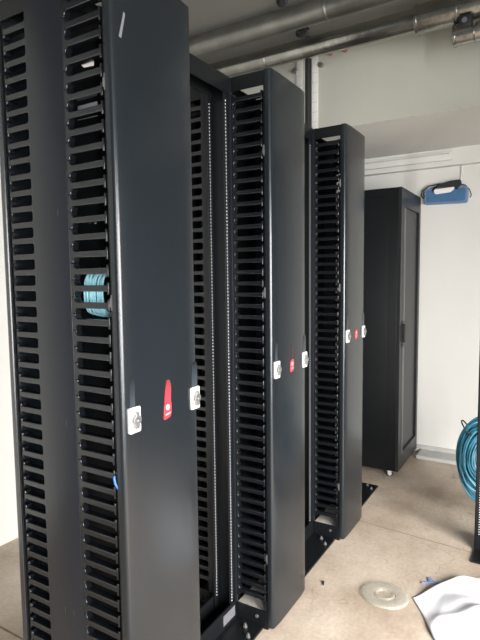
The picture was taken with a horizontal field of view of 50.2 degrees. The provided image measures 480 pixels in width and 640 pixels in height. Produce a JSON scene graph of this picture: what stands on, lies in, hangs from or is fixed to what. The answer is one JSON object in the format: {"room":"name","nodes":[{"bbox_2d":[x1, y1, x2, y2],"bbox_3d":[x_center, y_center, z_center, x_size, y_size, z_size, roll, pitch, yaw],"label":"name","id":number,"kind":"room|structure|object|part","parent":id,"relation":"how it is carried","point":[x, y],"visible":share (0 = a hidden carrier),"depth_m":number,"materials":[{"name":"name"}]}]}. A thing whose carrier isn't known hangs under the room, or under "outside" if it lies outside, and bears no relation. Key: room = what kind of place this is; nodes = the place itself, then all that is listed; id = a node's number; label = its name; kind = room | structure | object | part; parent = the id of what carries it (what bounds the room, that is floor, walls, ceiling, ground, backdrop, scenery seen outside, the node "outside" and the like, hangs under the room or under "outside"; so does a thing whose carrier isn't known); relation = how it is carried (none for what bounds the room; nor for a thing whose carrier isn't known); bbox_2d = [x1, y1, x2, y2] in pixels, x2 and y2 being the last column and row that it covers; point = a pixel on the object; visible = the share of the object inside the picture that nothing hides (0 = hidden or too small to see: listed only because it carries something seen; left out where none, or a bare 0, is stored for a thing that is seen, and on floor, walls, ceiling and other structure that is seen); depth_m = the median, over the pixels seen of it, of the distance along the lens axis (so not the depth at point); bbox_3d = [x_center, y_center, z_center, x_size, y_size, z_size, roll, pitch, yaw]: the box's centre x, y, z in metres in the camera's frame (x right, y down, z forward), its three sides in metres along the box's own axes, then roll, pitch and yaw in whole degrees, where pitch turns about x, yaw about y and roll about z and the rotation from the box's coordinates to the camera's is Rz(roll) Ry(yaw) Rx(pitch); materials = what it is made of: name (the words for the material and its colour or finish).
{"room":"server room","nodes":[
{"label":"server room","id":0,"kind":"room"},
{"bbox_2d":[0,177,17,545],"bbox_3d":[-1.621,-0.181,2.280,0.120,2.900,6.280,2,6,31],"label":"wall","id":1,"kind":"structure","parent":0,"point":[8,504],"depth_m":2.79,"materials":[{"name":"white paint"}]},
{"bbox_2d":[0,626,22,639],"bbox_3d":[-1.076,1.276,2.183,1.010,0.001,0.008,2,6,31],"label":"trim","id":2,"kind":"structure","parent":1,"relation":"attached to","point":[1,627],"depth_m":2.10,"materials":[{"name":"grey"}]},
{"bbox_2d":[0,451,479,639],"bbox_3d":[0.365,1.385,1.287,4.650,0.100,6.400,2,6,31],"label":"floor","id":3,"kind":"structure","parent":0,"point":[371,576],"depth_m":2.56,"materials":[{"name":"beige concrete"}]},
{"bbox_2d":[0,0,200,639],"bbox_3d":[-0.404,0.210,1.548,0.485,2.216,0.328,2,6,31],"label":"equipment rack","id":4,"kind":"object","parent":3,"relation":"on","point":[94,398],"visible":0.99,"depth_m":1.41,"materials":[{"name":"metal"}]},
{"bbox_3d":[-0.598,0.196,1.666,0.030,2.204,0.322,2,6,31],"label":"door","id":5,"kind":"part","parent":4,"relation":"part of","materials":[{"name":"metal"}]},
{"bbox_3d":[-0.423,-0.866,1.464,0.408,0.054,0.318,2,6,31],"label":"frame","id":6,"kind":"part","parent":4,"relation":"part of","materials":[{"name":"black metal"}]},
{"bbox_3d":[-0.505,0.206,1.429,0.144,2.166,0.012,2,6,31],"label":"spine panel","id":7,"kind":"part","parent":4,"relation":"part of","materials":[{"name":"grey paint"}]},
{"bbox_2d":[83,274,90,313],"bbox_3d":[-0.363,-0.066,1.506,0.006,0.156,0.244,2,6,31],"label":"cable","id":8,"kind":"object","parent":4,"relation":"in","point":[84,293],"visible":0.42,"depth_m":1.40,"materials":[{"name":"teal plastic"}]},
{"bbox_2d":[78,101,97,119],"bbox_3d":[-0.392,-0.538,1.321,0.070,0.036,0.003,2,6,31],"label":"tag","id":9,"kind":"object","parent":4,"relation":"attached to","point":[92,103],"visible":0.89,"depth_m":1.32,"materials":[{"name":"grey"}]},
{"bbox_2d":[82,61,93,67],"bbox_3d":[-0.390,-0.661,1.308,0.046,0.032,0.003,2,6,31],"label":"tag","id":10,"kind":"object","parent":4,"relation":"attached to","point":[89,64],"visible":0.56,"depth_m":1.30,"materials":[{"name":"white paper"}]},
{"bbox_2d":[89,274,92,299],"bbox_3d":[-0.346,-0.072,1.493,0.006,0.156,0.244,2,6,31],"label":"cable","id":11,"kind":"object","parent":4,"relation":"in","point":[91,275],"visible":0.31,"depth_m":1.39,"materials":[{"name":"teal plastic"}]},
{"bbox_2d":[86,274,97,314],"bbox_3d":[-0.353,-0.062,1.495,0.006,0.156,0.244,2,6,31],"label":"cable","id":12,"kind":"object","parent":4,"relation":"in","point":[87,293],"visible":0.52,"depth_m":1.39,"materials":[{"name":"teal plastic"}]},
{"bbox_3d":[-0.425,0.199,1.561,0.006,2.156,0.298,2,6,31],"label":"panel","id":13,"kind":"part","parent":4,"relation":"part of","materials":[{"name":"black metal"}]},
{"bbox_2d":[92,274,100,313],"bbox_3d":[-0.335,-0.065,1.483,0.006,0.156,0.244,2,6,31],"label":"cable","id":14,"kind":"object","parent":4,"relation":"in","point":[95,274],"visible":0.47,"depth_m":1.38,"materials":[{"name":"teal plastic"}]},
{"bbox_2d":[93,274,101,313],"bbox_3d":[-0.329,-0.066,1.480,0.006,0.156,0.244,2,6,31],"label":"cable","id":15,"kind":"object","parent":4,"relation":"in","point":[97,275],"visible":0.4,"depth_m":1.38,"materials":[{"name":"teal plastic"}]},
{"bbox_2d":[90,276,108,316],"bbox_3d":[-0.341,-0.060,1.488,0.006,0.156,0.244,2,6,31],"label":"cable","id":16,"kind":"object","parent":4,"relation":"in","point":[93,310],"visible":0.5,"depth_m":1.39,"materials":[{"name":"teal plastic"}]},
{"bbox_2d":[96,274,103,312],"bbox_3d":[-0.321,-0.064,1.480,0.006,0.156,0.244,2,6,31],"label":"cable","id":17,"kind":"object","parent":4,"relation":"in","point":[101,275],"visible":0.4,"depth_m":1.38,"materials":[{"name":"teal plastic"}]},
{"bbox_2d":[99,276,111,316],"bbox_3d":[-0.314,-0.059,1.477,0.006,0.156,0.244,2,6,31],"label":"cable","id":18,"kind":"object","parent":4,"relation":"in","point":[102,276],"visible":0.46,"depth_m":1.38,"materials":[{"name":"teal plastic"}]},
{"bbox_2d":[100,275,111,315],"bbox_3d":[-0.309,-0.059,1.471,0.006,0.156,0.244,2,6,31],"label":"cable","id":19,"kind":"object","parent":4,"relation":"in","point":[104,312],"visible":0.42,"depth_m":1.38,"materials":[{"name":"teal plastic"}]},
{"bbox_2d":[101,274,111,313],"bbox_3d":[-0.304,-0.065,1.464,0.006,0.156,0.244,2,6,31],"label":"cable","id":20,"kind":"object","parent":4,"relation":"in","point":[104,275],"visible":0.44,"depth_m":1.36,"materials":[{"name":"teal plastic"}]},
{"bbox_2d":[113,472,117,489],"bbox_3d":[-0.320,0.418,1.338,0.023,0.046,0.016,0,5,4],"label":"cable tie","id":21,"kind":"object","parent":4,"relation":"attached to","point":[114,478],"visible":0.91,"depth_m":1.33,"materials":[{"name":"blue plastic"}]},
{"bbox_3d":[-0.266,0.260,1.326,0.015,0.044,0.028,2,6,31],"label":"latch knob","id":22,"kind":"part","parent":4,"relation":"part of","materials":[{"name":"grey"}]},
{"bbox_3d":[-0.223,0.211,1.440,0.030,2.204,0.322,2,6,31],"label":"door","id":23,"kind":"part","parent":4,"relation":"part of","materials":[{"name":"metal"}]},
{"bbox_3d":[-0.129,0.236,1.551,0.015,0.044,0.028,2,6,31],"label":"latch knob","id":24,"kind":"part","parent":4,"relation":"part of","materials":[{"name":"grey"}]},
{"bbox_2d":[189,53,262,639],"bbox_3d":[-0.183,0.179,1.891,0.328,2.216,0.490,2,6,31],"label":"equipment rack","id":25,"kind":"object","parent":3,"relation":"on","point":[215,624],"visible":0.53,"depth_m":2.09,"materials":[{"name":"black metal"}]},
{"bbox_3d":[-0.078,0.156,2.091,0.080,2.202,0.036,2,6,31],"label":"post","id":26,"kind":"part","parent":25,"relation":"part of","materials":[{"name":"black metal"}]},
{"bbox_3d":[-0.044,1.221,2.116,0.002,0.042,0.087,2,6,31],"label":"label plate","id":27,"kind":"part","parent":25,"relation":"part of","materials":[{"name":"white paper"}]},
{"bbox_3d":[-0.171,1.278,1.982,0.328,0.010,0.486,2,6,31],"label":"plate","id":28,"kind":"part","parent":25,"relation":"part of","materials":[{"name":"black metal"}]},
{"bbox_2d":[190,68,308,629],"bbox_3d":[0.017,0.147,2.243,0.485,2.216,0.328,2,6,31],"label":"equipment rack","id":29,"kind":"object","parent":3,"relation":"on","point":[269,357],"visible":0.77,"depth_m":2.11,"materials":[{"name":"metal"}]},
{"bbox_3d":[-0.177,0.133,2.361,0.030,2.204,0.322,2,6,31],"label":"door","id":30,"kind":"part","parent":29,"relation":"part of","materials":[{"name":"metal"}]},
{"bbox_3d":[-0.084,0.143,2.123,0.144,2.166,0.012,2,6,31],"label":"spine panel","id":31,"kind":"part","parent":29,"relation":"part of","materials":[{"name":"grey paint"}]},
{"bbox_3d":[-0.002,-0.928,2.158,0.408,0.054,0.318,2,6,31],"label":"frame","id":32,"kind":"part","parent":29,"relation":"part of","materials":[{"name":"black metal"}]},
{"bbox_3d":[0.022,1.213,2.337,0.408,0.075,0.322,2,6,31],"label":"frame","id":33,"kind":"part","parent":29,"relation":"part of","materials":[{"name":"black metal"}]},
{"bbox_3d":[-0.004,0.136,2.255,0.006,2.156,0.298,2,6,31],"label":"panel","id":34,"kind":"part","parent":29,"relation":"part of","materials":[{"name":"black metal"}]},
{"bbox_2d":[239,571,266,611],"bbox_3d":[0.124,1.206,2.280,0.155,0.004,0.270,2,6,31],"label":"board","id":35,"kind":"object","parent":29,"relation":"in","point":[246,599],"visible":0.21,"depth_m":2.21,"materials":[{"name":"white"}]},
{"bbox_3d":[0.076,0.119,2.387,0.144,2.166,0.012,2,6,31],"label":"spine panel","id":36,"kind":"part","parent":29,"relation":"part of","materials":[{"name":"grey paint"}]},
{"bbox_3d":[0.155,0.197,2.020,0.015,0.044,0.028,2,6,31],"label":"latch knob","id":37,"kind":"part","parent":29,"relation":"part of","materials":[{"name":"grey"}]},
{"bbox_3d":[0.198,0.148,2.135,0.030,2.204,0.322,2,6,31],"label":"door","id":38,"kind":"part","parent":29,"relation":"part of","materials":[{"name":"metal"}]},
{"bbox_3d":[0.292,0.173,2.246,0.015,0.044,0.028,2,6,31],"label":"latch knob","id":39,"kind":"part","parent":29,"relation":"part of","materials":[{"name":"grey"}]},
{"bbox_2d":[305,36,310,126],"bbox_3d":[0.434,-0.286,3.265,0.038,2.900,0.038,2,6,31],"label":"conduit","id":40,"kind":"object","parent":3,"relation":"on","point":[307,61],"visible":0.1,"depth_m":3.16,"materials":[{"name":"black metal"}]},
{"bbox_2d":[304,123,334,576],"bbox_3d":[0.240,0.116,2.589,0.328,2.216,0.490,2,6,31],"label":"equipment rack","id":41,"kind":"object","parent":3,"relation":"on","point":[316,545],"visible":0.27,"depth_m":2.76,"materials":[{"name":"black metal"}]},
{"bbox_3d":[0.345,0.093,2.789,0.080,2.202,0.036,2,6,31],"label":"post","id":42,"kind":"part","parent":41,"relation":"part of","materials":[{"name":"black metal"}]},
{"bbox_3d":[0.252,1.214,2.680,0.328,0.010,0.486,2,6,31],"label":"plate","id":43,"kind":"part","parent":41,"relation":"part of","materials":[{"name":"black metal"}]},
{"bbox_2d":[311,123,366,539],"bbox_3d":[0.444,0.083,2.948,0.485,2.216,0.328,2,6,31],"label":"equipment rack","id":44,"kind":"object","parent":3,"relation":"on","point":[344,156],"visible":0.59,"depth_m":2.80,"materials":[{"name":"metal"}]},
{"bbox_3d":[0.344,0.079,2.828,0.144,2.166,0.012,2,6,31],"label":"spine panel","id":45,"kind":"part","parent":44,"relation":"part of","materials":[{"name":"grey paint"}]},
{"bbox_3d":[0.424,0.072,2.961,0.006,2.156,0.298,2,6,31],"label":"panel","id":46,"kind":"part","parent":44,"relation":"part of","materials":[{"name":"black metal"}]},
{"bbox_2d":[315,504,337,526],"bbox_3d":[0.551,1.143,2.985,0.155,0.004,0.270,2,6,31],"label":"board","id":47,"kind":"object","parent":44,"relation":"in","point":[323,519],"visible":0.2,"depth_m":2.94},
{"bbox_3d":[0.450,1.149,3.042,0.408,0.075,0.322,2,6,31],"label":"frame","id":48,"kind":"part","parent":44,"relation":"part of","materials":[{"name":"black metal"}]},
{"bbox_3d":[0.425,-0.992,2.864,0.408,0.054,0.318,2,6,31],"label":"frame","id":49,"kind":"part","parent":44,"relation":"part of","materials":[{"name":"black metal"}]},
{"bbox_3d":[0.503,0.056,3.092,0.144,2.166,0.012,2,6,31],"label":"spine panel","id":50,"kind":"part","parent":44,"relation":"part of","materials":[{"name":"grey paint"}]},
{"bbox_3d":[0.625,0.084,2.840,0.030,2.204,0.322,2,6,31],"label":"door","id":51,"kind":"part","parent":44,"relation":"part of","materials":[{"name":"metal"}]},
{"bbox_2d":[334,481,377,505],"bbox_3d":[0.667,0.052,3.294,0.328,2.216,0.490,2,6,31],"label":"equipment rack","id":52,"kind":"object","parent":3,"relation":"on","point":[368,490],"visible":0.02,"depth_m":3.43,"materials":[{"name":"black metal"}]},
{"bbox_2d":[336,187,420,475],"bbox_3d":[0.848,0.071,4.076,1.022,2.043,0.604,2,6,31],"label":"tall cabinet","id":53,"kind":"object","parent":3,"relation":"on","point":[392,216],"visible":0.53,"depth_m":3.65,"materials":[{"name":"black metal"}]},
{"bbox_3d":[0.667,0.077,3.836,0.860,1.890,0.005,2,6,31],"label":"panel","id":54,"kind":"part","parent":53,"relation":"part of","materials":[{"name":"black metal"}]},
{"bbox_3d":[1.155,0.102,3.620,0.024,0.190,0.040,2,6,31],"label":"handle","id":55,"kind":"part","parent":53,"relation":"part of","materials":[{"name":"black metal"}]},
{"bbox_3d":[1.258,0.066,3.830,0.022,2.000,0.600,2,6,31],"label":"door","id":56,"kind":"part","parent":53,"relation":"part of","materials":[{"name":"black metal"}]},
{"bbox_3d":[1.273,0.068,3.865,0.006,1.770,0.435,2,6,31],"label":"door panel","id":57,"kind":"part","parent":53,"relation":"part of","materials":[{"name":"black metal"}]},
{"bbox_2d":[323,510,472,552],"bbox_3d":[1.490,1.215,2.552,3.800,0.001,0.109,2,6,31],"label":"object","id":58,"kind":"structure","parent":3,"relation":"on","point":[323,510],"depth_m":2.84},
{"bbox_2d":[421,577,441,583],"bbox_3d":[0.900,1.230,2.422,0.098,0.006,0.046,0,5,2],"label":"scrap","id":59,"kind":"object","parent":3,"relation":"on","point":[430,580],"visible":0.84,"depth_m":2.41,"materials":[{"name":"blue plastic"}]},
{"bbox_2d":[412,575,479,639],"bbox_3d":[1.016,1.208,2.128,0.633,0.093,0.604,-2,5,-13],"label":"sheet","id":60,"kind":"object","parent":3,"relation":"on","point":[450,608],"visible":1,"depth_m":2.17,"materials":[{"name":"white paper"}]},
{"bbox_2d":[471,350,479,564],"bbox_3d":[1.440,0.109,2.498,0.490,2.216,0.328,2,6,31],"label":"equipment rack","id":61,"kind":"object","parent":3,"relation":"on","point":[476,553],"visible":1,"depth_m":2.66,"materials":[{"name":"black metal"}]},
{"bbox_3d":[1.452,1.208,2.590,0.486,0.010,0.328,2,6,31],"label":"plate","id":62,"kind":"part","parent":61,"relation":"part of","materials":[{"name":"black metal"}]},
{"bbox_3d":[1.253,0.096,2.627,0.036,2.202,0.080,2,6,31],"label":"post","id":63,"kind":"part","parent":61,"relation":"part of","materials":[{"name":"black metal"}]},
{"bbox_2d":[95,0,431,63],"bbox_3d":[0.332,-1.605,1.038,4.650,0.100,6.400,2,6,31],"label":"ceiling","id":64,"kind":"structure","parent":0,"point":[205,16],"depth_m":2.88,"materials":[{"name":"paint"}]},
{"bbox_2d":[276,0,287,7],"bbox_3d":[0.208,-1.609,2.520,0.074,0.134,0.025,3,6,36],"label":"hanger","id":65,"kind":"object","parent":64,"relation":"attached to","point":[280,3],"visible":1,"depth_m":2.52,"materials":[{"name":"black metal"}]},
{"bbox_2d":[189,0,401,57],"bbox_3d":[1.067,-1.577,2.260,4.410,0.128,0.128,2,6,31],"label":"ceiling pipe","id":66,"kind":"object","parent":64,"relation":"hanging from","point":[309,13],"visible":0.75,"depth_m":2.74,"materials":[{"name":"grey metal"}]},
{"bbox_2d":[296,27,309,37],"bbox_3d":[0.357,-1.647,2.872,0.135,0.120,0.060,2,6,31],"label":"hanger","id":67,"kind":"object","parent":64,"relation":"attached to","point":[303,33],"visible":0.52,"depth_m":2.87,"materials":[{"name":"black metal"}]},
{"bbox_2d":[190,0,479,87],"bbox_3d":[1.222,-1.566,2.519,4.410,0.146,0.146,2,6,31],"label":"ceiling pipe","id":68,"kind":"object","parent":64,"relation":"hanging from","point":[432,15],"visible":0.72,"depth_m":2.82,"materials":[{"name":"grey metal"}]},
{"bbox_2d":[458,13,470,27],"bbox_3d":[1.108,-1.478,2.528,0.060,0.058,0.016,2,6,31],"label":"clamp","id":69,"kind":"object","parent":68,"relation":"attached to","point":[464,20],"visible":1,"depth_m":2.52,"materials":[{"name":"black metal"}]},
{"bbox_2d":[452,18,479,47],"bbox_3d":[2.099,-1.406,2.002,2.364,0.112,0.112,2,6,31],"label":"ceiling pipe","id":70,"kind":"object","parent":68,"relation":"hanging from","point":[470,34],"visible":0.97,"depth_m":2.55,"materials":[{"name":"silver metal"}]},
{"bbox_2d":[337,164,479,452],"bbox_3d":[1.971,-0.352,3.840,4.650,2.900,0.120,2,6,31],"label":"wall","id":71,"kind":"structure","parent":0,"point":[449,283],"depth_m":4.01,"materials":[{"name":"white paint"}]},
{"bbox_2d":[241,26,479,158],"bbox_3d":[1.663,-1.499,3.255,4.410,0.510,1.020,2,6,31],"label":"wall","id":72,"kind":"structure","parent":71,"relation":"attached to","point":[409,93],"depth_m":3.16,"materials":[{"name":"paint"}]},
{"bbox_2d":[296,60,302,90],"bbox_3d":[0.397,-1.508,3.412,0.040,0.490,0.020,2,6,31],"label":"cable trunking","id":73,"kind":"object","parent":72,"relation":"attached to","point":[299,65],"visible":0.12,"depth_m":3.39,"materials":[{"name":"white plastic"}]},
{"bbox_2d":[312,57,317,128],"bbox_3d":[0.491,-1.504,3.355,0.040,0.490,0.020,2,6,31],"label":"cable trunking","id":74,"kind":"object","parent":72,"relation":"attached to","point":[315,59],"visible":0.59,"depth_m":3.35,"materials":[{"name":"white plastic"}]},
{"bbox_2d":[337,144,479,176],"bbox_3d":[1.913,-1.218,3.687,4.410,0.128,0.068,2,6,31],"label":"trim","id":75,"kind":"structure","parent":71,"relation":"attached to","point":[465,155],"depth_m":3.91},
{"bbox_2d":[365,151,452,169],"bbox_3d":[1.033,-1.253,4.174,1.300,0.062,0.032,2,6,31],"label":"batten","id":76,"kind":"object","parent":71,"relation":"attached to","point":[442,156],"visible":0.56,"depth_m":3.99,"materials":[{"name":"white wood"}]},
{"bbox_2d":[416,449,475,466],"bbox_3d":[2.614,1.117,3.404,2.762,0.030,0.185,2,6,31],"label":"trim","id":77,"kind":"structure","parent":71,"relation":"attached to","point":[436,456],"depth_m":4.00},
{"bbox_2d":[424,179,468,204],"bbox_3d":[1.575,-0.975,3.917,0.310,0.172,0.062,4,6,31],"label":"wall box","id":78,"kind":"object","parent":71,"relation":"attached to","point":[450,192],"visible":1,"depth_m":3.89,"materials":[{"name":"blue plastic"}]},
{"bbox_3d":[1.552,-0.984,3.902,0.144,0.048,0.005,4,6,31],"label":"plate","id":79,"kind":"part","parent":78,"relation":"part of","materials":[{"name":"white plastic"}]},
{"bbox_2d":[421,183,471,198],"bbox_3d":[1.572,-0.984,3.916,0.367,0.129,0.020,2,5,28],"label":"cable loop","id":80,"kind":"object","parent":78,"relation":"attached to","point":[437,183],"visible":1,"depth_m":3.96,"materials":[{"name":"black"}]},
{"bbox_2d":[417,444,475,453],"bbox_3d":[1.953,1.052,3.901,4.410,0.032,0.012,2,6,31],"label":"baseboard","id":81,"kind":"structure","parent":71,"relation":"attached to","point":[446,450],"depth_m":4.12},
{"bbox_3d":[1.350,0.718,2.827,0.012,0.033,0.306,2,6,31],"label":"hook","id":82,"kind":"object","parent":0,"visible":0},
{"bbox_2d":[456,417,477,500],"bbox_3d":[1.380,0.787,2.894,0.303,0.519,0.104,2,6,31],"label":"cable coil","id":83,"kind":"object","parent":82,"relation":"hanging from","point":[466,447],"visible":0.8,"depth_m":2.92,"materials":[{"name":"teal plastic"}]}
]}

